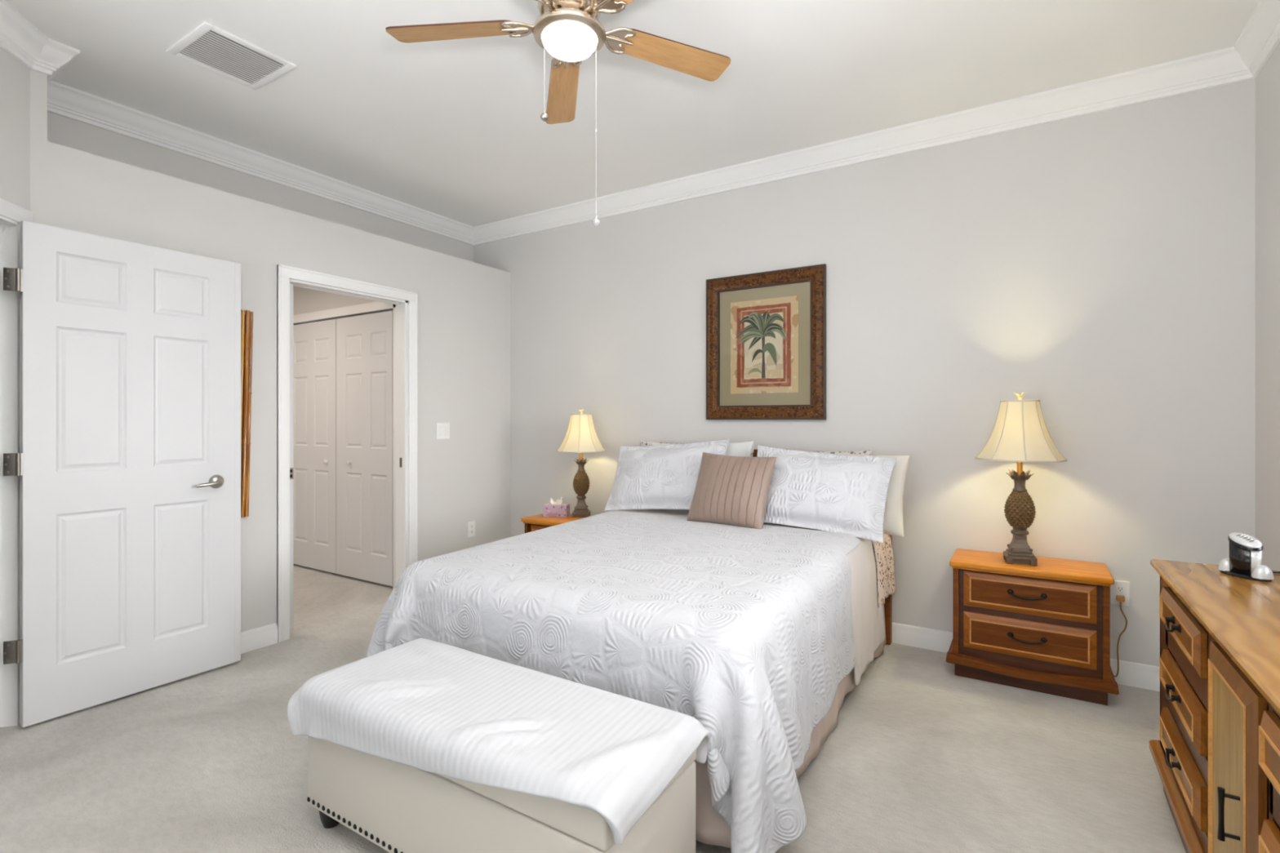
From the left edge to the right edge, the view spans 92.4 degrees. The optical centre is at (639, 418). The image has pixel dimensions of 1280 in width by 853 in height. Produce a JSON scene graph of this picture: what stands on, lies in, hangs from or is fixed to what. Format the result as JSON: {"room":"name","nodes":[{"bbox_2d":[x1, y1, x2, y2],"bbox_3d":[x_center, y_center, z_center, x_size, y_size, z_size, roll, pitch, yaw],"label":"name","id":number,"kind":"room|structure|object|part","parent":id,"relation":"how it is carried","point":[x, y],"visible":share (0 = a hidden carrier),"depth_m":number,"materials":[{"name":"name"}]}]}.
{"room":"bedroom","nodes":[
{"label":"bedroom","id":0,"kind":"room"},
{"bbox_2d":[0,47,30,211],"bbox_3d":[-2.509,-0.172,2.054,0.120,2.845,1.060,0,0,-13],"label":"wall","id":1,"kind":"structure","parent":0,"point":[15,76],"depth_m":2.50,"materials":[{"name":"paint"}]},
{"bbox_2d":[0,198,33,727],"bbox_3d":[-2.515,0.191,2.100,0.148,2.118,0.952,0,0,-13],"label":"trim","id":2,"kind":"structure","parent":1,"relation":"attached to","point":[11,215],"depth_m":2.50,"materials":[{"name":"white wood"}]},
{"bbox_2d":[3,220,240,727],"bbox_3d":[-2.256,0.221,2.769,0.106,2.030,0.859,0,0,32],"label":"door","id":3,"kind":"structure","parent":1,"relation":"in","point":[127,464],"depth_m":2.73,"materials":[{"name":"white paint"}]},
{"bbox_3d":[-2.093,0.314,2.983,0.057,0.029,0.119,0,0,32],"label":"lever","id":4,"kind":"part","parent":3,"relation":"part of","materials":[{"name":"silver metal"}]},
{"bbox_2d":[0,0,1279,245],"bbox_3d":[-0.855,-1.534,1.580,4.810,0.122,5.564,0,0,32],"label":"trim","id":5,"kind":"structure","parent":1,"relation":"attached to","point":[1243,61],"depth_m":3.27,"materials":[{"name":"white wood"}]},
{"bbox_2d":[30,69,47,141],"bbox_3d":[-2.872,-1.393,2.806,0.750,0.405,0.053,0,0,32],"label":"wall","id":6,"kind":"structure","parent":0,"point":[38,81],"depth_m":2.61,"materials":[{"name":"paint"}]},
{"bbox_2d":[47,111,474,262],"bbox_3d":[-2.230,-1.242,4.024,0.120,0.705,2.891,0,0,32],"label":"wall","id":7,"kind":"structure","parent":0,"point":[62,131],"depth_m":3.62,"materials":[{"name":"paint"}]},
{"bbox_2d":[30,136,510,631],"bbox_3d":[-2.044,0.030,3.934,0.550,2.440,2.844,0,0,32],"label":"wall","id":8,"kind":"structure","parent":0,"point":[464,305],"depth_m":3.63,"materials":[{"name":"paint"}]},
{"bbox_2d":[240,309,253,517],"bbox_3d":[-2.165,-0.030,3.186,0.038,1.103,0.274,0,-1,32],"label":"picture frame","id":9,"kind":"object","parent":8,"relation":"attached to","point":[246,320],"depth_m":3.27,"materials":[{"name":"brown wood"}]},
{"bbox_2d":[240,622,277,653],"bbox_3d":[-2.290,1.195,3.014,0.014,0.110,0.983,0,0,32],"label":"baseboard","id":10,"kind":"structure","parent":8,"relation":"attached to","point":[267,635],"depth_m":3.34,"materials":[{"name":"white wood"}]},
{"bbox_2d":[289,284,293,630],"bbox_3d":[-2.195,0.220,3.287,0.040,2.000,0.658,0,0,32],"label":"door","id":11,"kind":"structure","parent":8,"relation":"in","point":[291,468],"depth_m":3.54,"materials":[{"name":"white paint"}]},
{"bbox_2d":[276,264,417,642],"bbox_3d":[-1.829,0.193,3.853,0.142,2.115,0.925,0,0,32],"label":"trim","id":12,"kind":"structure","parent":8,"relation":"attached to","point":[406,302],"depth_m":3.86,"materials":[{"name":"white wood"}]},
{"bbox_2d":[399,457,402,467],"bbox_3d":[-1.628,0.297,4.187,0.035,0.065,0.003,0,0,32],"label":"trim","id":13,"kind":"structure","parent":8,"relation":"attached to","point":[400,459],"depth_m":4.18,"materials":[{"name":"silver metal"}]},
{"bbox_2d":[436,422,449,439],"bbox_3d":[-1.413,0.087,4.410,0.012,0.116,0.116,0,0,32],"label":"light switch","id":14,"kind":"object","parent":8,"relation":"attached to","point":[442,428],"visible":1,"depth_m":4.41,"materials":[{"name":"white plastic"}]},
{"bbox_2d":[467,520,475,537],"bbox_3d":[-1.272,0.832,4.637,0.010,0.116,0.072,0,0,32],"label":"wall outlet","id":15,"kind":"object","parent":8,"relation":"attached to","point":[471,525],"visible":1,"depth_m":4.63,"materials":[{"name":"white plastic"}]},
{"bbox_2d":[293,286,392,325],"bbox_3d":[-2.504,0.030,5.007,2.230,2.440,0.100,0,0,32],"label":"wall","id":16,"kind":"structure","parent":0,"point":[305,300],"depth_m":5.02,"materials":[{"name":"paint"}]},
{"bbox_2d":[293,319,336,573],"bbox_3d":[-2.718,0.217,5.066,0.705,2.022,0.060,0,0,32],"label":"door","id":17,"kind":"structure","parent":16,"relation":"in","point":[314,344],"depth_m":5.04,"materials":[{"name":"white paint"}]},
{"bbox_2d":[293,301,395,589],"bbox_3d":[-2.412,0.185,4.880,1.560,2.130,0.016,0,0,32],"label":"trim","id":18,"kind":"structure","parent":16,"relation":"attached to","point":[373,306],"depth_m":4.49,"materials":[{"name":"white wood"}]},
{"bbox_2d":[336,311,392,586],"bbox_3d":[-2.114,0.217,4.686,0.705,2.022,0.060,0,0,32],"label":"door","id":19,"kind":"structure","parent":16,"relation":"in","point":[364,343],"depth_m":4.68,"materials":[{"name":"white paint"}]},
{"bbox_2d":[0,564,1186,852],"bbox_3d":[-1.664,1.300,2.051,7.200,0.100,6.100,0,0,32],"label":"floor","id":20,"kind":"structure","parent":0,"point":[920,756],"depth_m":2.18,"materials":[{"name":"carpet"}]},
{"bbox_2d":[306,736,696,852],"bbox_3d":[-0.434,1.034,1.758,1.128,0.432,0.426,0,0,32],"label":"storage bench","id":21,"kind":"object","parent":20,"relation":"on","point":[397,807],"visible":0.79,"depth_m":1.55,"materials":[{"name":"beige leather"}]},
{"bbox_2d":[287,638,711,844],"bbox_3d":[-0.440,0.866,1.760,1.216,0.189,0.511,0,0,32],"label":"throw blanket","id":22,"kind":"object","parent":21,"relation":"on","point":[437,708],"visible":0.99,"depth_m":1.61,"materials":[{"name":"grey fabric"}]},
{"bbox_3d":[-0.435,0.864,1.760,1.126,0.091,0.424,0,0,32],"label":"lid","id":23,"kind":"part","parent":21,"relation":"part of","materials":[{"name":"beige fabric"}]},
{"bbox_2d":[520,513,591,533],"bbox_3d":[-0.465,0.967,4.220,0.664,0.566,0.351,0,0,32],"label":"nightstand","id":24,"kind":"object","parent":20,"relation":"on","point":[535,522],"visible":0.03,"depth_m":4.20,"materials":[{"name":"brown wood"}]},
{"bbox_3d":[-0.715,0.944,4.390,0.047,0.457,0.320,0,0,32],"label":"panel","id":25,"kind":"part","parent":24,"relation":"part of","materials":[{"name":"brown wood"}]},
{"bbox_2d":[542,496,569,517],"bbox_3d":[-0.588,0.615,4.315,0.170,0.138,0.100,0,0,7],"label":"tissue box","id":26,"kind":"object","parent":24,"relation":"on","point":[554,509],"visible":1,"depth_m":4.27,"materials":[{"name":"pink cardboard"}]},
{"bbox_2d":[556,408,606,517],"bbox_3d":[-0.413,0.307,4.312,0.348,0.753,0.348,0,0,1],"label":"table lamp","id":27,"kind":"object","parent":24,"relation":"on","point":[581,437],"visible":1,"depth_m":4.25,"materials":[{"name":"white fabric"}]},
{"bbox_3d":[-0.413,0.242,4.312,0.032,0.158,0.032,0,0,1],"label":"stem","id":28,"kind":"part","parent":27,"relation":"part of","materials":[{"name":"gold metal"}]},
{"bbox_3d":[-0.413,0.097,4.312,0.344,0.259,0.344,0,0,1],"label":"lamp shade","id":29,"kind":"part","parent":27,"relation":"part of","materials":[{"name":"beige fabric"}]},
{"bbox_3d":[-0.413,0.321,4.312,0.099,0.097,0.099,0,0,-21],"label":"crown","id":30,"kind":"part","parent":27,"relation":"part of","materials":[{"name":"brown metal"}]},
{"bbox_2d":[693,448,892,848],"bbox_3d":[0.172,0.720,2.973,1.611,1.060,2.085,0,0,32],"label":"bed","id":31,"kind":"object","parent":20,"relation":"on","point":[711,828],"visible":0.03,"depth_m":2.09,"materials":[{"name":"brown wood"}]},
{"bbox_2d":[366,511,860,852],"bbox_3d":[-0.012,0.897,2.684,1.860,0.677,1.627,0,0,32],"label":"quilt","id":32,"kind":"object","parent":31,"relation":"on","point":[746,633],"visible":0.88,"depth_m":2.10,"materials":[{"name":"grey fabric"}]},
{"bbox_2d":[686,452,776,528],"bbox_3d":[0.488,0.383,3.313,0.450,0.387,0.217,0,0,37],"label":"cushion","id":33,"kind":"object","parent":32,"relation":"on","point":[730,490],"visible":0.99,"depth_m":3.25,"materials":[{"name":"brown fabric"}]},
{"bbox_3d":[-0.370,1.042,2.102,1.495,0.404,0.033,0,0,32],"label":"skirt panel","id":34,"kind":"part","parent":31,"relation":"part of","materials":[{"name":"beige fabric"}]},
{"bbox_2d":[616,508,884,685],"bbox_3d":[0.423,0.861,3.361,1.625,0.604,0.660,0,0,32],"label":"blanket","id":35,"kind":"object","parent":31,"relation":"on","point":[868,618],"visible":0.3,"depth_m":2.92,"materials":[{"name":"beige fabric"}]},
{"bbox_2d":[604,439,729,511],"bbox_3d":[0.151,0.347,3.726,0.813,0.458,0.238,0,0,32],"label":"sham pillow","id":36,"kind":"object","parent":35,"relation":"on","point":[661,477],"visible":0.87,"depth_m":3.68,"materials":[{"name":"white fabric"}]},
{"bbox_2d":[651,441,753,511],"bbox_3d":[0.349,0.362,3.764,0.711,0.456,0.188,0,0,29],"label":"pillow","id":37,"kind":"object","parent":35,"relation":"on","point":[736,449],"visible":0.06,"depth_m":3.64,"materials":[{"name":"white fabric"}]},
{"bbox_2d":[756,445,897,542],"bbox_3d":[0.918,0.372,3.220,0.768,0.442,0.235,0,0,32],"label":"sham pillow","id":38,"kind":"object","parent":35,"relation":"on","point":[822,491],"visible":0.88,"depth_m":3.13,"materials":[{"name":"white fabric"}]},
{"bbox_3d":[0.715,0.570,3.836,1.561,0.760,0.035,0,0,32],"label":"headboard","id":39,"kind":"part","parent":31,"relation":"part of","materials":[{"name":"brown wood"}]},
{"bbox_3d":[0.829,1.044,2.550,0.034,0.408,1.960,0,0,32],"label":"skirt panel","id":40,"kind":"part","parent":31,"relation":"part of","materials":[{"name":"beige fabric"}]},
{"bbox_2d":[871,533,895,607],"bbox_3d":[0.726,0.761,3.599,1.398,0.396,0.316,0,0,32],"label":"sheet","id":41,"kind":"object","parent":31,"relation":"on","point":[884,550],"visible":0.25,"depth_m":3.28,"materials":[{"name":"fabric"}]},
{"bbox_2d":[640,440,755,457],"bbox_3d":[0.335,0.366,3.913,0.823,0.436,0.139,0,0,36],"label":"floral pillow","id":42,"kind":"object","parent":41,"relation":"on","point":[642,442],"visible":0.02,"depth_m":4.09,"materials":[{"name":"grey fabric"}]},
{"bbox_2d":[780,448,872,455],"bbox_3d":[1.029,0.377,3.475,0.538,0.406,0.128,0,0,36],"label":"floral pillow","id":43,"kind":"object","parent":41,"relation":"on","point":[862,452],"visible":0.02,"depth_m":3.40,"materials":[{"name":"grey fabric"}]},
{"bbox_2d":[786,448,910,537],"bbox_3d":[1.065,0.382,3.298,0.698,0.422,0.203,0,0,31],"label":"pillow","id":44,"kind":"object","parent":41,"relation":"on","point":[893,525],"visible":0.12,"depth_m":3.11,"materials":[{"name":"white fabric"}]},
{"bbox_3d":[1.374,0.780,3.418,0.050,0.940,0.050,0,0,32],"label":"post","id":45,"kind":"part","parent":31,"relation":"part of","materials":[{"name":"brown wood"}]},
{"bbox_2d":[946,548,1119,705],"bbox_3d":[1.851,0.967,2.935,0.664,0.566,0.351,0,0,32],"label":"nightstand","id":46,"kind":"object","parent":20,"relation":"on","point":[1045,627],"visible":0.98,"depth_m":2.81,"materials":[{"name":"brown wood"}]},
{"bbox_3d":[1.600,0.944,3.105,0.047,0.457,0.320,0,0,32],"label":"panel","id":47,"kind":"part","parent":46,"relation":"part of","materials":[{"name":"brown wood"}]},
{"bbox_2d":[974,391,1066,565],"bbox_3d":[1.813,0.279,2.929,0.374,0.810,0.374,0,0,24],"label":"table lamp","id":48,"kind":"object","parent":46,"relation":"on","point":[1020,433],"visible":1,"depth_m":2.87,"materials":[{"name":"beige fabric"}]},
{"bbox_3d":[1.813,0.208,2.929,0.034,0.170,0.034,0,0,24],"label":"stem","id":49,"kind":"part","parent":48,"relation":"part of","materials":[{"name":"gold metal"}]},
{"bbox_3d":[1.813,0.293,2.929,0.107,0.104,0.107,0,0,-43],"label":"crown","id":50,"kind":"part","parent":48,"relation":"part of","materials":[{"name":"brown metal"}]},
{"bbox_3d":[1.813,0.053,2.929,0.355,0.279,0.355,0,0,2],"label":"lamp shade","id":51,"kind":"part","parent":48,"relation":"part of","materials":[{"name":"beige fabric"}]},
{"bbox_3d":[1.766,1.006,2.801,0.155,0.036,0.026,0,0,32],"label":"handle","id":52,"kind":"part","parent":46,"relation":"part of","materials":[{"name":"black metal"}]},
{"bbox_3d":[1.766,0.807,2.801,0.155,0.036,0.026,0,0,32],"label":"handle","id":53,"kind":"part","parent":46,"relation":"part of","materials":[{"name":"black metal"}]},
{"bbox_3d":[1.779,1.013,2.821,0.452,0.106,0.021,0,0,32],"label":"panel","id":54,"kind":"part","parent":46,"relation":"part of","materials":[{"name":"brown wood"}]},
{"bbox_3d":[1.779,0.814,2.821,0.452,0.104,0.021,0,0,32],"label":"panel","id":55,"kind":"part","parent":46,"relation":"part of","materials":[{"name":"brown wood"}]},
{"bbox_3d":[1.849,1.160,2.931,0.664,0.048,0.339,0,0,32],"label":"moulding","id":56,"kind":"part","parent":46,"relation":"part of","materials":[{"name":"brown wood"}]},
{"bbox_3d":[2.112,0.944,2.783,0.047,0.457,0.320,0,0,32],"label":"panel","id":57,"kind":"part","parent":46,"relation":"part of","materials":[{"name":"brown wood"}]},
{"bbox_2d":[1148,559,1279,852],"bbox_3d":[1.485,0.865,1.263,0.501,0.770,1.730,0,0,32],"label":"dresser","id":58,"kind":"object","parent":20,"relation":"on","point":[1216,755],"visible":1,"depth_m":1.48,"materials":[{"name":"brown wood"}]},
{"bbox_3d":[1.530,0.981,1.766,0.026,0.036,0.110,0,0,32],"label":"handle","id":59,"kind":"part","parent":58,"relation":"part of","materials":[{"name":"black metal"}]},
{"bbox_3d":[1.530,0.792,1.766,0.026,0.036,0.110,0,0,32],"label":"handle","id":60,"kind":"part","parent":58,"relation":"part of","materials":[{"name":"black metal"}]},
{"bbox_3d":[1.530,0.595,1.766,0.026,0.036,0.110,0,0,32],"label":"handle","id":61,"kind":"part","parent":58,"relation":"part of","materials":[{"name":"black metal"}]},
{"bbox_3d":[1.489,1.127,1.261,0.461,0.055,1.730,0,0,32],"label":"moulding","id":62,"kind":"part","parent":58,"relation":"part of","materials":[{"name":"brown wood"}]},
{"bbox_3d":[1.548,0.981,1.755,0.018,0.058,0.443,0,0,32],"label":"panel","id":63,"kind":"part","parent":58,"relation":"part of","materials":[{"name":"brown wood"}]},
{"bbox_3d":[1.548,0.793,1.755,0.018,0.054,0.443,0,0,32],"label":"panel","id":64,"kind":"part","parent":58,"relation":"part of","materials":[{"name":"brown wood"}]},
{"bbox_3d":[1.548,0.595,1.755,0.018,0.058,0.443,0,0,32],"label":"panel","id":65,"kind":"part","parent":58,"relation":"part of","materials":[{"name":"brown wood"}]},
{"bbox_3d":[1.269,0.806,1.310,0.017,0.479,0.272,0,0,32],"label":"panel","id":66,"kind":"part","parent":58,"relation":"part of","materials":[{"name":"brown wood"}]},
{"bbox_3d":[1.206,0.812,1.256,0.037,0.105,0.011,0,0,32],"label":"door pull","id":67,"kind":"part","parent":58,"relation":"part of","materials":[{"name":"black metal"}]},
{"bbox_2d":[1217,532,1274,582],"bbox_3d":[1.842,0.416,1.868,0.066,0.128,0.136,0,0,-8],"label":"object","id":68,"kind":"object","parent":58,"relation":"on","point":[1245,560],"visible":1,"depth_m":1.85,"materials":[{"name":"black plastic"}]},
{"bbox_3d":[1.823,0.418,1.871,0.016,0.108,0.069,0,0,1],"label":"panel","id":69,"kind":"part","parent":68,"relation":"part of","materials":[{"name":"black plastic"}]},
{"bbox_3d":[1.024,0.595,0.923,0.018,0.058,0.437,0,0,32],"label":"panel","id":70,"kind":"part","parent":58,"relation":"part of","materials":[{"name":"brown wood"}]},
{"bbox_2d":[3,0,1259,226],"bbox_3d":[-0.902,-1.645,1.571,5.400,0.100,6.100,0,0,32],"label":"ceiling","id":71,"kind":"structure","parent":0,"point":[454,129],"depth_m":2.88,"materials":[{"name":"paint"}]},
{"bbox_2d":[165,21,296,89],"bbox_3d":[-1.799,-1.588,2.709,0.364,0.014,0.364,0,0,32],"label":"ceiling vent","id":72,"kind":"object","parent":71,"relation":"in","point":[218,51],"visible":1,"depth_m":2.69,"materials":[{"name":"white metal"}]},
{"bbox_2d":[386,0,730,226],"bbox_3d":[-0.246,-1.134,2.103,1.273,0.922,1.257,0,0,32],"label":"ceiling fan","id":73,"kind":"object","parent":71,"relation":"hanging from","point":[571,31],"visible":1,"depth_m":2.20,"materials":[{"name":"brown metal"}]},
{"bbox_3d":[-0.245,-1.302,2.140,0.194,0.062,0.194,0,0,32],"label":"lamp shade","id":74,"kind":"part","parent":73,"relation":"part of","materials":[{"name":"white glass"}]},
{"bbox_2d":[474,78,1255,666],"bbox_3d":[0.628,-0.172,4.004,5.400,2.845,0.120,0,0,32],"label":"wall","id":75,"kind":"structure","parent":0,"point":[1099,268],"depth_m":3.21,"materials":[{"name":"paint"}]},
{"bbox_2d":[706,263,826,419],"bbox_3d":[0.767,-0.454,3.827,0.776,0.918,0.030,0,0,32],"label":"framed picture","id":76,"kind":"object","parent":75,"relation":"attached to","point":[766,331],"visible":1,"depth_m":3.81,"materials":[{"name":"brown wood"}]},
{"bbox_2d":[892,622,1159,691],"bbox_3d":[0.800,1.195,3.817,4.390,0.110,0.014,0,0,32],"label":"baseboard","id":77,"kind":"structure","parent":75,"relation":"attached to","point":[1139,675],"depth_m":3.28,"materials":[{"name":"white wood"}]},
{"bbox_2d":[1110,580,1129,606],"bbox_3d":[2.267,0.823,2.897,0.072,0.116,0.010,0,0,32],"label":"wall outlet","id":78,"kind":"object","parent":75,"relation":"attached to","point":[1119,588],"visible":0.96,"depth_m":2.90,"materials":[{"name":"white plastic"}]},
{"bbox_2d":[1115,586,1124,591],"bbox_3d":[2.267,0.803,2.897,0.032,0.026,0.009,0,0,32],"label":"receptacle","id":79,"kind":"object","parent":78,"relation":"attached to","point":[1118,588],"depth_m":2.89,"materials":[{"name":"white plastic"}]},
{"bbox_2d":[1113,595,1127,676],"bbox_3d":[2.235,1.021,2.891,0.096,0.380,0.035,0,0,32],"label":"lamp cord","id":80,"kind":"object","parent":78,"relation":"hanging from","point":[1120,598],"visible":0.73,"depth_m":2.87,"materials":[{"name":"brown plastic"}]},
{"bbox_2d":[1255,42,1279,570],"bbox_3d":[1.200,-0.172,0.217,0.120,2.845,5.684,0,0,32],"label":"wall","id":81,"kind":"structure","parent":0,"point":[1268,80],"depth_m":2.51,"materials":[{"name":"paint"}]}
]}

